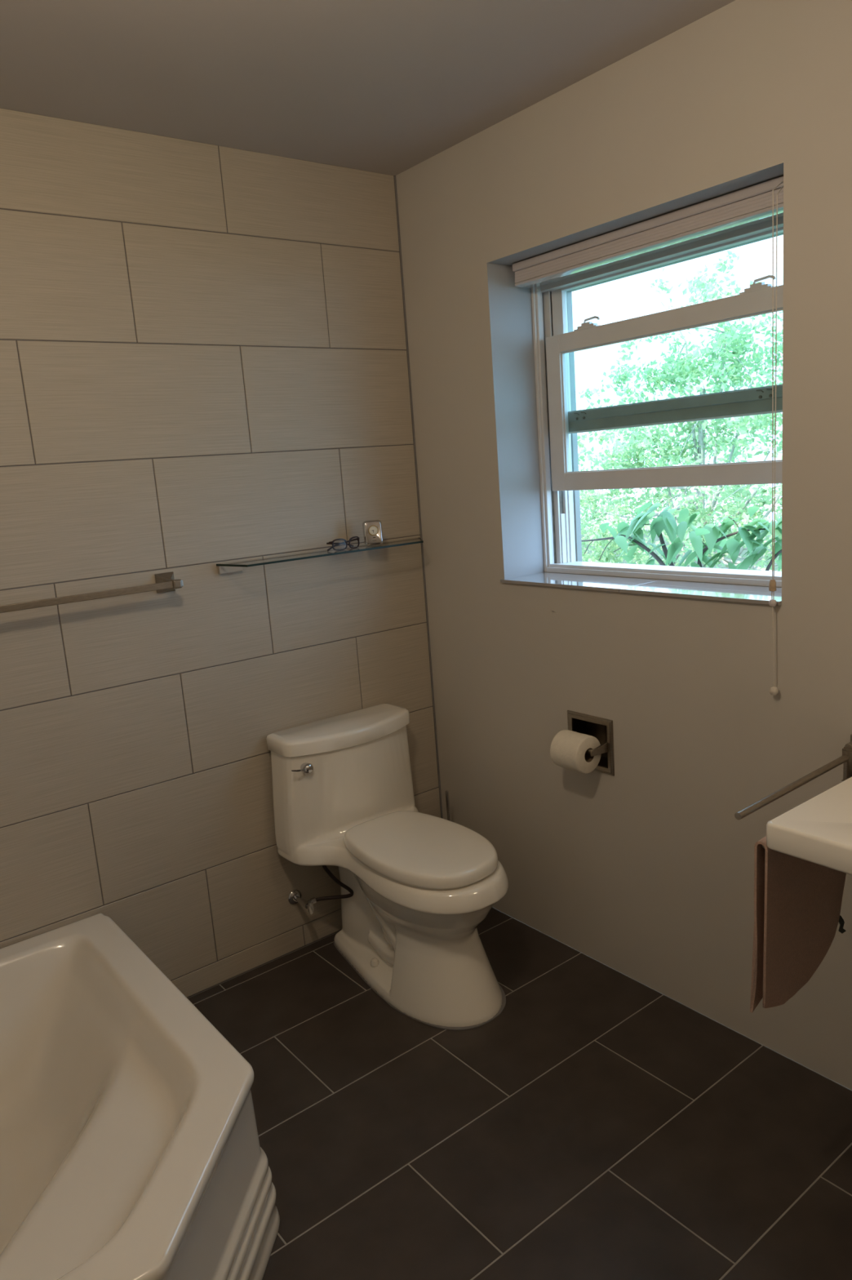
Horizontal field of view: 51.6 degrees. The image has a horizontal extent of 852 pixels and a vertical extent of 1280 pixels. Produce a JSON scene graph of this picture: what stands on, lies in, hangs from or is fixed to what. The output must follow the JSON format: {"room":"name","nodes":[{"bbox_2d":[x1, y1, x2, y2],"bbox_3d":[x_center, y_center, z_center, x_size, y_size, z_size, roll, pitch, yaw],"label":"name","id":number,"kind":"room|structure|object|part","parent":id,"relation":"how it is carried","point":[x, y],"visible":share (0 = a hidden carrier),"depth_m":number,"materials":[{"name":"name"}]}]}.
{"room":"bathroom","nodes":[
{"label":"bathroom","id":0,"kind":"room"},
{"bbox_2d":[0,107,440,998],"bbox_3d":[-1.042,-0.062,2.353,2.580,2.471,0.120,-13,14,-37],"label":"wall","id":1,"kind":"structure","parent":0,"point":[203,357],"depth_m":2.53,"materials":[{"name":"beige tile"}]},
{"bbox_2d":[0,571,183,613],"bbox_3d":[-0.960,-0.103,2.274,0.688,0.054,0.094,-13,14,-37],"label":"towel bar","id":2,"kind":"object","parent":1,"relation":"attached to","point":[165,582],"visible":1,"depth_m":2.31,"materials":[{"name":"silver metal"}]},
{"bbox_2d":[288,889,316,914],"bbox_3d":[-0.393,0.844,2.849,0.108,0.049,0.050,6,15,43],"label":"water valve","id":3,"kind":"object","parent":1,"relation":"attached to","point":[295,896],"visible":1,"depth_m":2.84,"materials":[{"name":"silver metal"}]},
{"bbox_3d":[-0.426,0.841,2.880,0.049,0.049,0.009,-13,14,-37],"label":"wall plate","id":4,"kind":"part","parent":3,"relation":"part of","materials":[{"name":"silver metal"}]},
{"bbox_3d":[-0.371,0.853,2.810,0.020,0.042,0.020,-13,14,-37],"label":"oval handle","id":5,"kind":"part","parent":3,"relation":"part of","materials":[{"name":"silver metal"}]},
{"bbox_2d":[315,865,353,901],"bbox_3d":[-0.304,0.756,2.797,0.136,0.186,0.069,-3,11,6],"label":"supply hose","id":6,"kind":"object","parent":3,"relation":"attached to","point":[329,873],"visible":0.88,"depth_m":2.81,"materials":[{"name":"black rubber"}]},
{"bbox_2d":[216,537,423,573],"bbox_3d":[-0.273,-0.267,2.758,0.755,0.030,0.150,-13,14,-37],"label":"glass shelf","id":7,"kind":"object","parent":1,"relation":"attached to","point":[233,566],"visible":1,"depth_m":2.66,"materials":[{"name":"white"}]},
{"bbox_3d":[-0.317,-0.271,2.811,0.744,0.024,0.012,-13,14,-37],"label":"wall rail","id":8,"kind":"part","parent":7,"relation":"part of","materials":[{"name":"silver metal"}]},
{"bbox_2d":[326,536,359,551],"bbox_3d":[-0.257,-0.302,2.760,0.043,0.037,0.126,5,14,39],"label":"eyeglasses","id":9,"kind":"object","parent":7,"relation":"on","point":[357,538],"visible":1,"depth_m":2.75,"materials":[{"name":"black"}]},
{"bbox_2d":[362,520,383,546],"bbox_3d":[-0.170,-0.342,2.814,0.061,0.080,0.033,-7,11,-14],"label":"desk clock","id":10,"kind":"object","parent":7,"relation":"on","point":[372,529],"visible":1,"depth_m":2.80,"materials":[{"name":"silver metal"}]},
{"bbox_2d":[0,0,735,175],"bbox_3d":[0.020,-1.172,0.861,2.860,0.120,3.520,-13,14,-37],"label":"ceiling","id":11,"kind":"structure","parent":0,"point":[383,86],"depth_m":2.01,"materials":[{"name":"paint"}]},
{"bbox_2d":[187,906,851,1279],"bbox_3d":[0.127,1.364,1.230,2.580,0.100,3.420,-13,14,-37],"label":"floor","id":12,"kind":"structure","parent":0,"point":[602,1126],"depth_m":2.04,"materials":[{"name":"grey tile"}]},
{"bbox_2d":[0,913,279,1279],"bbox_3d":[-0.986,1.117,1.679,1.250,0.371,1.249,-13,14,-37],"label":"bathtub","id":13,"kind":"object","parent":12,"relation":"on","point":[131,1148],"visible":1,"depth_m":1.79,"materials":[{"name":"white ceramic"}]},
{"bbox_2d":[266,702,508,1030],"bbox_3d":[-0.059,0.661,2.662,0.491,0.753,0.749,-13,14,-37],"label":"toilet","id":14,"kind":"object","parent":12,"relation":"on","point":[423,885],"visible":1,"depth_m":2.65,"materials":[{"name":"white ceramic"}]},
{"bbox_3d":[-0.379,0.392,2.644,0.049,0.014,0.008,-11,13,-30],"label":"lever arm","id":15,"kind":"part","parent":14,"relation":"part of","materials":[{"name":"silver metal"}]},
{"bbox_3d":[-0.359,0.388,2.670,0.033,0.033,0.035,-13,14,-37],"label":"flush lever","id":16,"kind":"part","parent":14,"relation":"part of","materials":[{"name":"silver metal"}]},
{"bbox_3d":[-0.254,0.288,2.809,0.473,0.050,0.198,-13,14,-37],"label":"tank lid","id":17,"kind":"part","parent":14,"relation":"part of","materials":[{"name":"white ceramic"}]},
{"bbox_3d":[-0.014,0.607,2.587,0.333,0.040,0.518,-13,14,-37],"label":"seat lid","id":18,"kind":"part","parent":14,"relation":"part of","materials":[{"name":"plastic"}]},
{"bbox_2d":[445,790,450,821],"bbox_3d":[0.088,0.732,3.104,0.090,0.425,0.090,-13,14,-37],"label":"toilet brush","id":19,"kind":"object","parent":12,"relation":"on","point":[447,800],"visible":0.21,"depth_m":3.07,"materials":[{"name":"silver metal"}]},
{"bbox_2d":[766,776,851,875],"bbox_3d":[1.012,0.650,1.585,0.476,1.032,0.598,-13,14,-37],"label":"sink","id":20,"kind":"object","parent":12,"relation":"on","point":[818,830],"visible":1,"depth_m":1.58,"materials":[{"name":"white ceramic"}]},
{"bbox_2d":[395,0,851,1090],"bbox_3d":[1.087,-0.143,1.908,0.300,2.451,3.420,-13,14,-37],"label":"wall","id":21,"kind":"structure","parent":0,"point":[645,870],"depth_m":2.36,"materials":[{"name":"beige paint"}]},
{"bbox_2d":[393,174,443,818],"bbox_3d":[-0.012,-0.287,3.058,0.006,2.451,0.008,-13,14,-37],"label":"trim","id":22,"kind":"structure","parent":21,"relation":"attached to","point":[394,175],"depth_m":3.01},
{"bbox_2d":[567,710,614,775],"bbox_3d":[0.475,0.301,2.576,0.127,0.165,0.172,-13,14,-37],"label":"paper holder","id":23,"kind":"object","parent":21,"relation":"attached to","point":[601,728],"visible":0.6,"depth_m":2.58,"materials":[{"name":"silver metal"}]},
{"bbox_2d":[550,729,601,773],"bbox_3d":[0.432,0.322,2.548,0.110,0.110,0.106,-13,14,-37],"label":"toilet paper roll","id":24,"kind":"object","parent":23,"relation":"hanging from","point":[568,748],"visible":0.94,"depth_m":2.51,"materials":[{"name":"paper"}]},
{"bbox_3d":[0.499,0.311,2.511,0.084,0.034,0.007,-13,14,-37],"label":"arm","id":25,"kind":"part","parent":23,"relation":"part of","materials":[{"name":"silver metal"}]},
{"bbox_2d":[500,216,783,605],"bbox_3d":[0.618,-0.620,2.386,0.320,0.970,0.959,-13,14,-37],"label":"window","id":26,"kind":"structure","parent":21,"relation":"in","point":[556,343],"depth_m":2.51,"materials":[{"name":"white plastic"}]},
{"bbox_3d":[0.597,-0.151,2.447,0.196,0.010,0.938,-13,14,-37],"label":"sill","id":27,"kind":"part","parent":26,"relation":"part of","materials":[{"name":"stone"}]},
{"bbox_2d":[512,175,783,695],"bbox_3d":[0.566,-0.496,2.351,0.187,1.150,0.902,-13,14,-37],"label":"window blind","id":28,"kind":"object","parent":26,"relation":"attached to","point":[762,202],"visible":0.88,"depth_m":2.17,"materials":[{"name":"fabric"}]},
{"bbox_3d":[0.570,-1.011,2.286,0.079,0.010,0.896,-13,14,-37],"label":"rail","id":29,"kind":"part","parent":28,"relation":"part of","materials":[{"name":"white plastic"}]},
{"bbox_3d":[0.815,0.119,2.067,0.019,0.020,0.019,-13,14,-37],"label":"cord knob","id":30,"kind":"part","parent":28,"relation":"part of","materials":[{"name":"plastic"}]},
{"bbox_3d":[0.799,-0.444,1.995,0.016,1.125,0.103,3,13,31],"label":"pull cord","id":31,"kind":"part","parent":28,"relation":"part of","materials":[{"name":"fabric"}]},
{"bbox_3d":[0.661,-0.655,2.417,0.028,0.466,0.870,-13,14,-37],"label":"sash","id":32,"kind":"part","parent":26,"relation":"part of","materials":[{"name":"white plastic"}]},
{"bbox_3d":[0.673,-0.838,2.406,0.022,0.480,0.868,-13,14,-37],"label":"sash","id":33,"kind":"part","parent":26,"relation":"part of","materials":[{"name":"white plastic"}]},
{"bbox_3d":[0.738,-0.646,2.469,0.024,0.970,0.948,-13,14,-37],"label":"casing","id":34,"kind":"part","parent":26,"relation":"part of","materials":[{"name":"plastic"}]},
{"bbox_3d":[0.686,-0.638,2.443,0.031,0.062,0.790,-13,14,-37],"label":"meeting rail","id":35,"kind":"part","parent":26,"relation":"part of","materials":[{"name":"plastic"}]},
{"bbox_2d":[734,733,851,848],"bbox_3d":[0.776,0.318,1.794,0.486,0.133,0.044,-13,14,-39],"label":"towel rail","id":36,"kind":"object","parent":21,"relation":"attached to","point":[846,757],"visible":0.47,"depth_m":1.79,"materials":[{"name":"silver metal"}]},
{"bbox_3d":[0.750,0.285,1.780,0.439,0.025,0.027,-13,14,-37],"label":"arm","id":37,"kind":"part","parent":36,"relation":"part of","materials":[{"name":"silver metal"}]},
{"bbox_2d":[750,835,846,1013],"bbox_3d":[0.752,0.526,1.791,0.330,0.361,0.065,-13,14,-37],"label":"hand towel","id":38,"kind":"object","parent":36,"relation":"hanging from","point":[797,902],"visible":0.64,"depth_m":1.73,"materials":[{"name":"brown fabric"}]},
{"bbox_3d":[0.915,0.288,1.912,0.019,0.114,0.019,-13,14,-37],"label":"pivot post","id":39,"kind":"part","parent":36,"relation":"part of","materials":[{"name":"silver metal"}]},
{"label":"outside","id":40,"kind":"structure","parent":0,"visible":0},
{"bbox_2d":[581,502,782,571],"bbox_3d":[1.101,-0.102,3.728,1.211,0.978,0.337,6,15,42],"label":"plant","id":41,"kind":"object","parent":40,"point":[715,536],"visible":0.69,"depth_m":3.60,"materials":[{"name":"green plant"}]},
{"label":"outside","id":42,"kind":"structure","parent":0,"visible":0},
{"bbox_2d":[581,528,780,571],"bbox_3d":[11.570,-0.399,21.792,39.500,0.200,65.000,-13,14,-37],"label":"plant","id":43,"kind":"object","parent":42,"point":[656,539],"depth_m":38.60,"materials":[{"name":"green plant"}]},
{"bbox_2d":[577,250,782,571],"bbox_3d":[3.550,-1.023,10.178,2.284,6.654,6.734,-13,14,-38],"label":"maple tree","id":44,"kind":"object","parent":43,"relation":"on","point":[729,340],"visible":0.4,"depth_m":10.23,"materials":[{"name":"green plant"}]},
{"bbox_2d":[579,373,782,571],"bbox_3d":[4.015,-1.163,13.556,2.655,5.568,6.910,-13,14,-37],"label":"maple tree","id":45,"kind":"object","parent":43,"relation":"on","point":[762,439],"visible":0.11,"depth_m":12.80,"materials":[{"name":"green plant"}]}
]}

